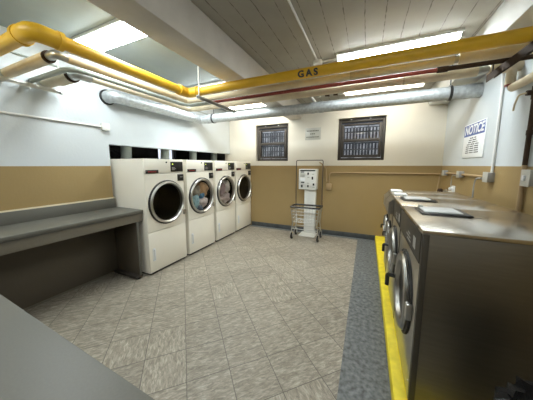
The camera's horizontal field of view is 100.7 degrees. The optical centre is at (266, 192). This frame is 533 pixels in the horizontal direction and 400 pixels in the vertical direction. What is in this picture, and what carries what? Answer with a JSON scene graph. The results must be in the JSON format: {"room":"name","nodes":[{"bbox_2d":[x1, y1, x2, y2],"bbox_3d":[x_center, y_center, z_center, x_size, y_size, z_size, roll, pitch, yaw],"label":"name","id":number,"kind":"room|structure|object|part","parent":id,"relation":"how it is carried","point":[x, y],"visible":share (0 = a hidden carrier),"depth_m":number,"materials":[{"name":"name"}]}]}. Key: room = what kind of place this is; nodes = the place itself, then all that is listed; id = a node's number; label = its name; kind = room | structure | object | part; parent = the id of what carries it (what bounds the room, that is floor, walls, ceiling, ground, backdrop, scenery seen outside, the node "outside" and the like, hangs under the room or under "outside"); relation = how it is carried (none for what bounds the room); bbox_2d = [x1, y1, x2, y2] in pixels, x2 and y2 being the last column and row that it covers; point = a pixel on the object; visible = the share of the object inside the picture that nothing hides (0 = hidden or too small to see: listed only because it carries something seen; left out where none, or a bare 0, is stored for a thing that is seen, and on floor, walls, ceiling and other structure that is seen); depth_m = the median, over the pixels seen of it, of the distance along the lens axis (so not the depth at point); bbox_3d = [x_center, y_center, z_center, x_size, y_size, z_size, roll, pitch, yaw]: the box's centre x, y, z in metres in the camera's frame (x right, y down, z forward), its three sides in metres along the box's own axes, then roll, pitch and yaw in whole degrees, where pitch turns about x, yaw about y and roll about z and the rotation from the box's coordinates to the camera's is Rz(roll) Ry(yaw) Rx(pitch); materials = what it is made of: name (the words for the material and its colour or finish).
{"room":"laundry","nodes":[
{"label":"laundry","id":0,"kind":"room"},
{"bbox_2d":[0,25,229,306],"bbox_3d":[-2.322,-0.252,2.805,0.150,2.800,6.420,3,8,24],"label":"wall","id":1,"kind":"structure","parent":0,"point":[43,162],"depth_m":2.59,"materials":[{"name":"white paint"}]},
{"bbox_2d":[0,111,109,130],"bbox_3d":[-2.830,-0.677,1.374,0.050,0.090,3.510,3,8,24],"label":"conduit","id":2,"kind":"object","parent":1,"relation":"attached to","point":[103,126],"visible":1,"depth_m":2.52,"materials":[{"name":"white metal"}]},
{"bbox_2d":[0,198,115,225],"bbox_3d":[-2.714,0.298,1.778,0.028,0.125,2.915,3,8,24],"label":"backsplash","id":3,"kind":"structure","parent":1,"relation":"attached to","point":[13,217],"depth_m":2.47,"materials":[{"name":"grey laminate"}]},
{"bbox_2d":[10,51,229,121],"bbox_3d":[-2.243,-1.423,2.622,0.020,0.020,6.420,3,8,24],"label":"conduit","id":4,"kind":"object","parent":1,"relation":"attached to","point":[25,56],"visible":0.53,"depth_m":2.22,"materials":[{"name":"grey metal"}]},
{"bbox_2d":[109,145,187,159],"bbox_3d":[-3.598,-0.324,3.377,0.150,2.800,6.420,3,8,24],"label":"wall","id":5,"kind":"structure","parent":0,"point":[137,152],"depth_m":5.00,"materials":[{"name":"black"}]},
{"bbox_2d":[26,225,391,399],"bbox_3d":[-1.046,1.258,2.415,6.450,0.100,6.720,3,8,24],"label":"floor","id":6,"kind":"structure","parent":0,"point":[255,313],"depth_m":2.19,"materials":[{"name":"tile"}]},
{"bbox_2d":[0,197,142,310],"bbox_3d":[-2.473,0.759,1.738,0.548,1.060,2.935,3,8,24],"label":"countertop","id":7,"kind":"structure","parent":6,"relation":"on","point":[48,251],"depth_m":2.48,"materials":[{"name":"grey laminate"}]},
{"bbox_3d":[-2.709,0.825,1.837,0.014,0.865,2.905,3,8,24],"label":"panel","id":8,"kind":"part","parent":7,"relation":"part of","materials":[{"name":"brown"}]},
{"bbox_3d":[-2.241,0.428,1.588,0.013,0.015,2.930,3,8,24],"label":"underside rail","id":9,"kind":"part","parent":7,"relation":"part of","materials":[{"name":"grey laminate"}]},
{"bbox_3d":[-1.888,0.721,3.004,0.460,0.720,0.025,3,8,24],"label":"panel","id":10,"kind":"part","parent":7,"relation":"part of","materials":[{"name":"brown"}]},
{"bbox_3d":[-1.893,1.096,3.028,0.470,0.030,0.100,3,8,24],"label":"foot rail","id":11,"kind":"part","parent":7,"relation":"part of","materials":[{"name":"brown metal"}]},
{"bbox_2d":[0,294,154,399],"bbox_3d":[-1.296,0.970,0.624,2.472,0.920,0.872,3,8,26],"label":"countertop","id":12,"kind":"structure","parent":6,"relation":"on","point":[37,363],"depth_m":0.64,"materials":[{"name":"grey laminate"}]},
{"bbox_2d":[110,146,186,274],"bbox_3d":[-1.838,-0.046,3.349,0.975,2.255,0.665,3,8,24],"label":"dryer","id":13,"kind":"object","parent":6,"relation":"on","point":[155,187],"visible":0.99,"depth_m":3.08,"materials":[{"name":"white metal"}]},
{"bbox_2d":[109,148,120,155],"bbox_3d":[-2.390,0.200,3.385,0.038,1.758,0.650,3,8,24],"label":"hose","id":14,"kind":"object","parent":13,"relation":"attached to","point":[110,149],"visible":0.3,"depth_m":3.39,"materials":[{"name":"black rubber"}]},
{"bbox_3d":[-1.442,-0.381,3.127,0.020,0.195,0.665,3,8,24],"label":"panel","id":15,"kind":"part","parent":13,"relation":"part of","materials":[{"name":"beige metal"}]},
{"bbox_3d":[-1.442,0.110,3.188,0.020,0.785,0.665,3,8,24],"label":"panel","id":16,"kind":"part","parent":13,"relation":"part of","materials":[{"name":"white metal"}]},
{"bbox_3d":[-1.442,0.783,3.273,0.020,0.560,0.665,3,8,24],"label":"panel","id":17,"kind":"part","parent":13,"relation":"part of","materials":[{"name":"white metal"}]},
{"bbox_3d":[-1.345,-0.394,3.311,0.007,0.145,0.230,3,8,24],"label":"control panel","id":18,"kind":"part","parent":13,"relation":"part of","materials":[{"name":"black plastic"}]},
{"bbox_2d":[160,149,214,254],"bbox_3d":[-1.536,-0.130,4.014,0.975,2.255,0.665,3,8,24],"label":"dryer","id":19,"kind":"object","parent":6,"relation":"on","point":[200,227],"visible":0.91,"depth_m":3.80,"materials":[{"name":"white metal"}]},
{"bbox_2d":[193,195,199,207],"bbox_3d":[-1.232,0.142,3.800,0.139,0.338,0.198,3,8,24],"label":"towel","id":20,"kind":"object","parent":19,"relation":"in","point":[196,200],"visible":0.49,"depth_m":3.76,"materials":[{"name":"fabric"}]},
{"bbox_2d":[193,185,199,195],"bbox_3d":[-1.226,-0.030,3.803,0.132,0.228,0.250,3,8,24],"label":"garment","id":21,"kind":"object","parent":19,"relation":"in","point":[196,191],"visible":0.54,"depth_m":3.76,"materials":[{"name":"fabric"}]},
{"bbox_3d":[-1.139,-0.464,3.791,0.020,0.195,0.665,3,8,24],"label":"panel","id":22,"kind":"part","parent":19,"relation":"part of","materials":[{"name":"white metal"}]},
{"bbox_3d":[-1.139,0.027,3.853,0.020,0.785,0.665,3,8,24],"label":"panel","id":23,"kind":"part","parent":19,"relation":"part of","materials":[{"name":"white metal"}]},
{"bbox_3d":[-1.139,0.699,3.938,0.020,0.560,0.665,3,8,24],"label":"panel","id":24,"kind":"part","parent":19,"relation":"part of","materials":[{"name":"white metal"}]},
{"bbox_2d":[196,181,208,195],"bbox_3d":[-1.156,-0.067,3.947,0.134,0.283,0.355,3,8,24],"label":"shirt","id":25,"kind":"object","parent":19,"relation":"in","point":[204,188],"visible":0.61,"depth_m":3.91,"materials":[{"name":"fabric"}]},
{"bbox_2d":[199,197,207,206],"bbox_3d":[-1.153,0.160,3.978,0.142,0.204,0.274,3,8,24],"label":"shirt","id":26,"kind":"object","parent":19,"relation":"in","point":[203,201],"visible":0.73,"depth_m":3.93,"materials":[{"name":"fabric"}]},
{"bbox_3d":[-1.042,-0.477,3.975,0.007,0.145,0.230,3,8,24],"label":"control panel","id":27,"kind":"part","parent":19,"relation":"part of","materials":[{"name":"black plastic"}]},
{"bbox_2d":[189,151,235,241],"bbox_3d":[-1.233,-0.213,4.679,0.975,2.255,0.665,3,8,24],"label":"dryer","id":28,"kind":"object","parent":6,"relation":"on","point":[224,213],"visible":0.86,"depth_m":4.48,"materials":[{"name":"white metal"}]},
{"bbox_2d":[220,183,225,196],"bbox_3d":[-0.920,-0.065,4.487,0.133,0.347,0.266,3,8,24],"label":"garment","id":29,"kind":"object","parent":28,"relation":"in","point":[223,186],"visible":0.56,"depth_m":4.44,"materials":[{"name":"fabric"}]},
{"bbox_3d":[-0.837,-0.548,4.456,0.020,0.195,0.665,3,8,24],"label":"panel","id":30,"kind":"part","parent":28,"relation":"part of","materials":[{"name":"white metal"}]},
{"bbox_3d":[-0.837,-0.057,4.518,0.020,0.785,0.665,3,8,24],"label":"panel","id":31,"kind":"part","parent":28,"relation":"part of","materials":[{"name":"white metal"}]},
{"bbox_2d":[220,193,229,202],"bbox_3d":[-0.880,0.101,4.585,0.134,0.246,0.394,3,8,24],"label":"garment","id":32,"kind":"object","parent":28,"relation":"in","point":[225,198],"visible":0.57,"depth_m":4.54,"materials":[{"name":"fabric"}]},
{"bbox_3d":[-0.837,0.615,4.602,0.020,0.560,0.665,3,8,24],"label":"panel","id":33,"kind":"part","parent":28,"relation":"part of","materials":[{"name":"white metal"}]},
{"bbox_2d":[222,179,229,192],"bbox_3d":[-0.848,-0.132,4.620,0.143,0.306,0.262,3,8,24],"label":"garment","id":34,"kind":"object","parent":28,"relation":"in","point":[226,182],"visible":0.73,"depth_m":4.58,"materials":[{"name":"fabric"}]},
{"bbox_3d":[-0.740,-0.561,4.640,0.007,0.145,0.230,3,8,24],"label":"control panel","id":35,"kind":"part","parent":28,"relation":"part of","materials":[{"name":"black plastic"}]},
{"bbox_2d":[211,153,251,231],"bbox_3d":[-0.935,-0.296,5.334,0.975,2.255,0.665,3,8,24],"label":"dryer","id":36,"kind":"object","parent":6,"relation":"on","point":[243,194],"visible":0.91,"depth_m":5.20,"materials":[{"name":"beige metal"}]},
{"bbox_3d":[-0.538,-0.630,5.112,0.020,0.195,0.665,3,8,24],"label":"panel","id":37,"kind":"part","parent":36,"relation":"part of","materials":[{"name":"white metal"}]},
{"bbox_3d":[-0.538,-0.139,5.173,0.020,0.785,0.665,3,8,24],"label":"panel","id":38,"kind":"part","parent":36,"relation":"part of","materials":[{"name":"white metal"}]},
{"bbox_3d":[-0.538,0.533,5.258,0.020,0.560,0.665,3,8,24],"label":"panel","id":39,"kind":"part","parent":36,"relation":"part of","materials":[{"name":"white metal"}]},
{"bbox_2d":[290,160,323,241],"bbox_3d":[0.823,0.137,4.487,0.608,1.608,0.430,3,8,24],"label":"cart","id":40,"kind":"object","parent":6,"relation":"on","point":[295,204],"visible":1,"depth_m":4.50,"materials":[{"name":"silver metal"}]},
{"bbox_3d":[0.814,0.549,4.520,0.572,0.481,0.330,3,8,24],"label":"frame","id":41,"kind":"part","parent":40,"relation":"part of","materials":[{"name":"silver metal"}]},
{"bbox_2d":[292,205,321,223],"bbox_3d":[0.814,0.430,4.505,0.574,0.310,0.324,3,8,24],"label":"wire basket","id":42,"kind":"object","parent":40,"relation":"on","point":[293,206],"depth_m":4.44,"materials":[{"name":"silver metal"}]},
{"bbox_3d":[0.880,-0.176,4.576,0.563,1.008,0.017,3,8,24],"label":"hanging rail","id":43,"kind":"part","parent":40,"relation":"part of","materials":[{"name":"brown metal"}]},
{"bbox_2d":[298,169,318,237],"bbox_3d":[0.881,0.198,4.753,0.395,1.420,0.355,3,8,24],"label":"kiosk","id":44,"kind":"object","parent":6,"relation":"on","point":[308,178],"visible":0.98,"depth_m":4.74,"materials":[{"name":"white metal"}]},
{"bbox_3d":[0.899,0.897,4.813,0.340,0.018,0.320,3,8,24],"label":"plate","id":45,"kind":"part","parent":44,"relation":"part of","materials":[{"name":"white metal"}]},
{"bbox_3d":[0.931,0.121,4.764,0.180,0.330,0.005,3,8,24],"label":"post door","id":46,"kind":"part","parent":44,"relation":"part of","materials":[{"name":"white metal"}]},
{"bbox_3d":[0.955,0.396,4.851,0.240,0.967,0.110,3,8,24],"label":"post","id":47,"kind":"part","parent":44,"relation":"part of","materials":[{"name":"white metal"}]},
{"bbox_2d":[375,236,406,399],"bbox_3d":[1.895,1.129,2.639,0.975,0.100,3.555,3,8,24],"label":"plinth","id":48,"kind":"object","parent":6,"relation":"on","point":[397,385],"visible":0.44,"depth_m":1.82,"materials":[{"name":"yellow paint"}]},
{"bbox_2d":[380,189,466,271],"bbox_3d":[1.923,0.507,2.827,0.815,1.088,0.360,3,8,24],"label":"washing machine","id":49,"kind":"object","parent":6,"relation":"on","point":[386,217],"visible":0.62,"depth_m":2.84,"materials":[{"name":"metal"}]},
{"bbox_3d":[1.630,0.590,2.985,0.020,0.825,0.326,3,8,24],"label":"panel","id":50,"kind":"part","parent":49,"relation":"part of","materials":[{"name":"metal"}]},
{"bbox_3d":[1.602,0.084,2.920,0.070,0.175,0.340,3,8,24],"label":"control panel","id":51,"kind":"part","parent":49,"relation":"part of","materials":[{"name":"metal"}]},
{"bbox_2d":[382,192,482,272],"bbox_3d":[1.766,0.550,2.483,0.815,1.088,0.360,3,8,24],"label":"washing machine","id":52,"kind":"object","parent":6,"relation":"on","point":[390,200],"visible":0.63,"depth_m":2.46,"materials":[{"name":"metal"}]},
{"bbox_3d":[1.474,0.633,2.641,0.020,0.825,0.326,3,8,24],"label":"panel","id":53,"kind":"part","parent":52,"relation":"part of","materials":[{"name":"metal"}]},
{"bbox_3d":[1.445,0.127,2.576,0.070,0.175,0.340,3,8,24],"label":"control panel","id":54,"kind":"part","parent":52,"relation":"part of","materials":[{"name":"metal"}]},
{"bbox_2d":[437,188,447,191],"bbox_3d":[2.760,0.439,3.541,0.148,1.044,0.253,3,8,24],"label":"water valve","id":55,"kind":"object","parent":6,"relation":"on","point":[439,189],"visible":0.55,"depth_m":3.40,"materials":[{"name":"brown metal"}]},
{"bbox_2d":[382,194,524,317],"bbox_3d":[1.557,0.599,2.049,0.838,1.100,0.570,3,8,24],"label":"washing machine","id":56,"kind":"object","parent":6,"relation":"on","point":[393,244],"visible":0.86,"depth_m":2.00,"materials":[{"name":"metal"}]},
{"bbox_3d":[1.287,0.589,2.393,0.027,0.092,0.066,-7,10,-43],"label":"door handle","id":57,"kind":"part","parent":56,"relation":"part of","materials":[{"name":"black plastic"}]},
{"bbox_3d":[1.274,0.688,2.203,0.020,0.825,0.536,3,8,24],"label":"panel","id":58,"kind":"part","parent":56,"relation":"part of","materials":[{"name":"metal"}]},
{"bbox_3d":[1.272,0.184,2.139,0.024,0.170,0.534,3,8,24],"label":"control panel","id":59,"kind":"part","parent":56,"relation":"part of","materials":[{"name":"grey"}]},
{"bbox_3d":[1.162,0.629,1.933,0.030,1.010,0.030,3,8,24],"label":"corner post","id":60,"kind":"part","parent":56,"relation":"part of","materials":[{"name":"grey metal"}]},
{"bbox_3d":[1.468,0.050,2.168,0.200,0.010,0.198,3,8,24],"label":"soap lid","id":61,"kind":"part","parent":56,"relation":"part of","materials":[{"name":"white"}]},
{"bbox_3d":[1.475,0.061,2.156,0.265,0.010,0.240,3,8,24],"label":"soap drawer frame","id":62,"kind":"part","parent":56,"relation":"part of","materials":[{"name":"black plastic"}]},
{"bbox_2d":[385,204,532,399],"bbox_3d":[1.270,0.677,1.431,0.848,1.100,0.760,3,8,24],"label":"washing machine","id":63,"kind":"object","parent":6,"relation":"on","point":[463,279],"visible":1,"depth_m":1.14,"materials":[{"name":"metal"}]},
{"bbox_3d":[1.015,0.708,1.812,0.076,0.107,0.031,7,10,43],"label":"door handle","id":64,"kind":"part","parent":63,"relation":"part of","materials":[{"name":"black plastic"}]},
{"bbox_3d":[0.972,0.680,1.567,0.008,0.377,0.377,3,8,24],"label":"door glass","id":65,"kind":"part","parent":63,"relation":"part of","materials":[{"name":"clear glass"}]},
{"bbox_3d":[0.992,0.766,1.583,0.020,0.825,0.726,3,8,24],"label":"panel","id":66,"kind":"part","parent":63,"relation":"part of","materials":[{"name":"metal"}]},
{"bbox_3d":[0.990,0.262,1.520,0.024,0.170,0.724,3,8,24],"label":"control panel","id":67,"kind":"part","parent":63,"relation":"part of","materials":[{"name":"grey"}]},
{"bbox_3d":[0.841,0.717,1.228,0.030,1.010,0.030,3,8,24],"label":"corner post","id":68,"kind":"part","parent":63,"relation":"part of","materials":[{"name":"grey metal"}]},
{"bbox_3d":[1.240,0.122,1.590,0.215,0.010,0.208,3,8,24],"label":"soap lid","id":69,"kind":"part","parent":63,"relation":"part of","materials":[{"name":"white metal"}]},
{"bbox_3d":[1.248,0.134,1.578,0.280,0.010,0.250,3,8,24],"label":"soap drawer frame","id":70,"kind":"part","parent":63,"relation":"part of","materials":[{"name":"black plastic"}]},
{"bbox_3d":[0.955,1.097,0.654,0.390,0.660,0.390,3,8,24],"label":"trash bin","id":71,"kind":"object","parent":6,"relation":"on","visible":0},
{"bbox_2d":[493,375,532,399],"bbox_3d":[0.954,0.866,0.631,0.505,0.327,0.494,3,8,24],"label":"bag","id":72,"kind":"object","parent":71,"relation":"on","point":[522,389],"visible":1,"depth_m":0.80,"materials":[{"name":"black"}]},
{"bbox_2d":[0,0,503,111],"bbox_3d":[-0.249,-1.574,1.696,4.700,0.100,6.720,3,8,24],"label":"ceiling","id":73,"kind":"structure","parent":0,"point":[269,32],"depth_m":2.07,"materials":[{"name":"concrete"}]},
{"bbox_2d":[0,60,64,94],"bbox_3d":[-2.385,-1.308,2.104,0.030,0.530,0.700,3,8,24],"label":"hanger","id":74,"kind":"object","parent":73,"relation":"hanging from","point":[2,78],"visible":0.84,"depth_m":2.22,"materials":[{"name":"white metal"}]},
{"bbox_2d":[0,21,532,97],"bbox_3d":[-0.293,-1.095,1.658,4.400,0.128,1.534,3,8,24],"label":"gas pipe","id":75,"kind":"object","parent":74,"relation":"attached to","point":[22,33],"visible":0.99,"depth_m":1.74,"materials":[{"name":"yellow metal"}]},
{"bbox_2d":[1,42,532,103],"bbox_3d":[-0.194,-1.123,1.875,4.400,0.094,1.520,3,8,24],"label":"insulated pipe","id":76,"kind":"object","parent":74,"relation":"attached to","point":[43,58],"visible":0.98,"depth_m":2.01,"materials":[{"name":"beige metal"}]},
{"bbox_2d":[28,54,532,106],"bbox_3d":[-0.129,-1.126,2.019,4.400,0.051,1.460,3,8,24],"label":"pipe","id":77,"kind":"object","parent":74,"relation":"attached to","point":[62,70],"visible":0.92,"depth_m":2.21,"materials":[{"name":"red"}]},
{"bbox_2d":[40,60,524,111],"bbox_3d":[-0.062,-1.159,2.164,4.400,0.134,1.630,3,8,24],"label":"insulated pipe","id":78,"kind":"object","parent":74,"relation":"attached to","point":[64,79],"visible":0.67,"depth_m":2.37,"materials":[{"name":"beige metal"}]},
{"bbox_2d":[504,68,532,91],"bbox_3d":[2.139,-0.987,1.830,0.074,0.200,0.439,3,8,21],"label":"branch","id":79,"kind":"object","parent":78,"relation":"attached to","point":[511,83],"visible":0.99,"depth_m":1.94,"materials":[{"name":"metal"}]},
{"bbox_2d":[70,18,145,51],"bbox_3d":[-1.431,-1.549,2.159,1.210,0.066,0.266,3,8,24],"label":"ceiling light","id":80,"kind":"object","parent":73,"relation":"attached to","point":[113,33],"visible":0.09,"depth_m":2.16,"materials":[{"name":"white plastic"}]},
{"bbox_2d":[187,80,223,87],"bbox_3d":[-0.776,-1.730,3.597,1.210,0.066,0.266,3,8,24],"label":"ceiling light","id":81,"kind":"object","parent":73,"relation":"attached to","point":[221,81],"visible":0.02,"depth_m":3.52,"materials":[{"name":"white plastic"}]},
{"bbox_2d":[196,66,236,112],"bbox_3d":[-0.634,-1.410,2.914,0.030,0.530,0.830,3,8,24],"label":"hanger","id":82,"kind":"object","parent":73,"relation":"hanging from","point":[198,96],"visible":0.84,"depth_m":2.80,"materials":[{"name":"silver metal"}]},
{"bbox_3d":[-0.792,-1.366,2.566,0.011,0.530,0.011,-7,10,-43],"label":"rod","id":83,"kind":"part","parent":82,"relation":"part of","materials":[{"name":"white metal"}]},
{"bbox_2d":[229,103,264,109],"bbox_3d":[-0.270,-1.869,4.709,1.210,0.066,0.266,3,8,24],"label":"ceiling light","id":84,"kind":"object","parent":73,"relation":"attached to","point":[259,104],"visible":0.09,"depth_m":4.71,"materials":[{"name":"white plastic"}]},
{"bbox_2d":[99,80,483,123],"bbox_3d":[0.226,-1.407,2.776,4.398,0.501,1.858,3,8,24],"label":"vent duct","id":85,"kind":"object","parent":73,"relation":"hanging from","point":[475,90],"visible":0.94,"depth_m":3.16,"materials":[{"name":"silver metal"}]},
{"bbox_2d":[287,0,335,65],"bbox_3d":[-0.203,-1.376,0.702,0.286,0.045,4.615,3,8,24],"label":"conduit","id":86,"kind":"object","parent":73,"relation":"attached to","point":[316,61],"visible":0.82,"depth_m":2.35,"materials":[{"name":"white metal"}]},
{"bbox_2d":[309,93,343,101],"bbox_3d":[0.884,-1.535,3.201,0.483,0.354,0.374,3,8,24],"label":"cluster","id":87,"kind":"object","parent":73,"relation":"attached to","point":[311,98],"visible":0.25,"depth_m":3.09,"materials":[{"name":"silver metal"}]},
{"bbox_2d":[344,83,425,96],"bbox_3d":[1.915,-1.738,3.665,1.180,0.066,0.266,3,8,24],"label":"ceiling light","id":88,"kind":"object","parent":73,"relation":"attached to","point":[421,84],"visible":0.47,"depth_m":3.65,"materials":[{"name":"white plastic"}]},
{"bbox_2d":[336,27,464,61],"bbox_3d":[1.399,-1.586,2.459,1.180,0.066,0.266,3,8,24],"label":"ceiling light","id":89,"kind":"object","parent":73,"relation":"attached to","point":[455,34],"visible":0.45,"depth_m":2.33,"materials":[{"name":"white plastic"}]},
{"bbox_2d":[187,102,447,236],"bbox_3d":[0.338,-0.563,5.277,6.450,2.800,0.330,3,8,24],"label":"wall","id":90,"kind":"structure","parent":0,"point":[415,133],"depth_m":4.58,"materials":[{"name":"beige paint"}]},
{"bbox_2d":[86,0,301,119],"bbox_3d":[-0.686,-1.398,1.917,0.271,0.305,6.420,3,8,24],"label":"beam","id":91,"kind":"structure","parent":90,"relation":"attached to","point":[180,26],"depth_m":1.84,"materials":[{"name":"paint"}]},
{"bbox_2d":[257,124,287,160],"bbox_3d":[0.184,-1.184,5.280,0.812,0.835,0.230,3,8,24],"label":"window","id":92,"kind":"structure","parent":90,"relation":"in","point":[260,144],"depth_m":5.23,"materials":[{"name":"brown metal"}]},
{"bbox_2d":[305,127,320,139],"bbox_3d":[0.989,-1.262,4.718,0.330,0.250,0.008,3,8,24],"label":"sign","id":93,"kind":"object","parent":90,"relation":"attached to","point":[310,133],"visible":1,"depth_m":4.71,"materials":[{"name":"white paper"}]},
{"bbox_2d":[252,221,375,239],"bbox_3d":[0.915,0.831,5.012,2.820,0.100,0.012,3,8,24],"label":"baseboard","id":94,"kind":"structure","parent":90,"relation":"attached to","point":[330,232],"depth_m":4.82,"materials":[{"name":"stone"}]},
{"bbox_2d":[251,225,390,399],"bbox_3d":[-0.415,1.244,2.119,2.800,0.003,6.408,3,8,24],"label":"floor border","id":95,"kind":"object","parent":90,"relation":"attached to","point":[364,374],"depth_m":1.94,"materials":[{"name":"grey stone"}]},
{"bbox_2d":[319,162,322,223],"bbox_3d":[1.165,0.062,4.793,0.087,1.460,0.024,3,8,24],"label":"conduit","id":96,"kind":"object","parent":90,"relation":"attached to","point":[319,162],"visible":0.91,"depth_m":4.76,"materials":[{"name":"beige metal"}]},
{"bbox_2d":[337,116,386,159],"bbox_3d":[1.922,-1.086,4.502,0.862,0.835,0.230,3,8,24],"label":"window","id":97,"kind":"structure","parent":90,"relation":"in","point":[382,130],"depth_m":4.42,"materials":[{"name":"brown metal"}]},
{"bbox_2d":[326,172,440,189],"bbox_3d":[2.165,-0.208,4.291,1.950,0.372,0.050,3,8,24],"label":"conduit","id":98,"kind":"object","parent":90,"relation":"attached to","point":[328,185],"visible":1,"depth_m":4.36,"materials":[{"name":"beige metal"}]},
{"bbox_2d":[486,41,532,82],"bbox_3d":[1.845,-1.158,1.677,0.111,0.401,0.695,3,8,24],"label":"hanger","id":99,"kind":"object","parent":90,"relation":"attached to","point":[528,49],"visible":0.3,"depth_m":1.65,"materials":[{"name":"brown metal"}]},
{"bbox_2d":[440,59,532,215],"bbox_3d":[1.825,-0.018,0.948,0.150,2.800,6.420,3,8,24],"label":"wall","id":100,"kind":"structure","parent":0,"point":[503,191],"depth_m":2.31,"materials":[{"name":"white paint"}]},
{"bbox_2d":[442,170,447,175],"bbox_3d":[2.933,-0.332,3.639,0.063,0.092,0.123,3,8,24],"label":"junction box","id":101,"kind":"object","parent":100,"relation":"attached to","point":[443,171],"visible":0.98,"depth_m":3.59,"materials":[{"name":"grey metal"}]},
{"bbox_2d":[448,186,455,191],"bbox_3d":[2.764,-0.048,3.304,0.065,0.120,0.090,3,8,24],"label":"wall socket","id":102,"kind":"object","parent":100,"relation":"attached to","point":[452,188],"visible":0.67,"depth_m":3.29,"materials":[{"name":"white plastic"}]},
{"bbox_2d":[456,171,463,177],"bbox_3d":[2.662,-0.257,3.042,0.063,0.092,0.123,3,8,24],"label":"junction box","id":103,"kind":"object","parent":100,"relation":"attached to","point":[458,173],"visible":0.98,"depth_m":3.00,"materials":[{"name":"grey"}]},
{"bbox_2d":[461,174,482,177],"bbox_3d":[2.505,-0.210,2.675,0.028,0.027,0.683,3,8,24],"label":"conduit","id":104,"kind":"object","parent":100,"relation":"attached to","point":[471,175],"visible":0.66,"depth_m":2.68,"materials":[{"name":"beige metal"}]},
{"bbox_2d":[462,118,487,157],"bbox_3d":[2.581,-0.659,2.757,0.014,0.430,0.600,3,8,24],"label":"notice sign","id":105,"kind":"object","parent":100,"relation":"attached to","point":[475,133],"visible":1,"depth_m":2.70,"materials":[{"name":"white"}]},
{"bbox_2d":[465,137,477,153],"bbox_3d":[2.582,-0.602,2.780,0.002,0.194,0.371,3,8,24],"label":"print","id":106,"kind":"object","parent":105,"relation":"attached to","point":[471,144],"depth_m":2.78,"materials":[{"name":"grey paper"}]},
{"bbox_2d":[472,177,480,196],"bbox_3d":[2.405,0.448,2.598,0.022,1.263,0.158,3,8,22],"label":"power cable","id":107,"kind":"object","parent":100,"relation":"attached to","point":[477,177],"visible":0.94,"depth_m":2.59,"materials":[{"name":"grey plastic"}]},
{"bbox_2d":[429,0,532,104],"bbox_3d":[1.631,-1.287,0.876,0.275,0.265,6.420,3,8,24],"label":"beam","id":108,"kind":"structure","parent":100,"relation":"attached to","point":[511,14],"depth_m":1.75,"materials":[{"name":"white paint"}]},
{"bbox_2d":[481,172,494,182],"bbox_3d":[2.341,-0.168,2.337,0.063,0.108,0.139,3,8,24],"label":"junction box","id":109,"kind":"object","parent":100,"relation":"attached to","point":[487,176],"visible":1,"depth_m":2.29,"materials":[{"name":"grey metal"}]},
{"bbox_3d":[2.308,-0.168,2.334,0.006,0.108,0.108,3,8,24],"label":"plate","id":110,"kind":"part","parent":109,"relation":"part of","materials":[{"name":"silver metal"}]},
{"bbox_2d":[490,73,504,172],"bbox_3d":[2.289,-0.758,2.183,0.035,1.120,0.148,7,10,44],"label":"conduit","id":111,"kind":"object","parent":100,"relation":"attached to","point":[503,74],"visible":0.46,"depth_m":2.22,"materials":[{"name":"white metal"}]},
{"bbox_2d":[512,86,532,211],"bbox_3d":[2.082,0.155,1.888,0.064,2.020,0.138,-6,10,-42],"label":"standpipe","id":112,"kind":"object","parent":100,"relation":"attached to","point":[529,132],"visible":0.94,"depth_m":1.79,"materials":[{"name":"beige metal"}]},
{"bbox_2d":[519,169,532,186],"bbox_3d":[2.054,-0.116,1.727,0.082,0.132,0.108,3,8,24],"label":"switch box","id":113,"kind":"object","parent":100,"relation":"attached to","point":[526,179],"visible":1,"depth_m":1.71,"materials":[{"name":"grey"}]},
{"label":"outside","id":114,"kind":"structure","parent":0,"visible":0},
{"bbox_3d":[1.490,-0.169,5.753,8.000,0.100,1.530,3,8,24],"label":"ground areaway","id":115,"kind":"structure","parent":114,"visible":0},
{"bbox_2d":[263,124,382,158],"bbox_3d":[1.855,-1.102,6.354,8.080,1.600,0.070,3,8,24],"label":"railing","id":116,"kind":"object","parent":115,"relation":"on","point":[364,126],"visible":0.18,"depth_m":6.08,"materials":[{"name":"black metal"}]},
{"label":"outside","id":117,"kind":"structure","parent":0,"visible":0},
{"bbox_2d":[263,121,382,155],"bbox_3d":[1.969,-1.592,6.645,8.000,4.500,0.200,3,8,24],"label":"wall","id":118,"kind":"structure","parent":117,"point":[356,143],"depth_m":6.29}
]}

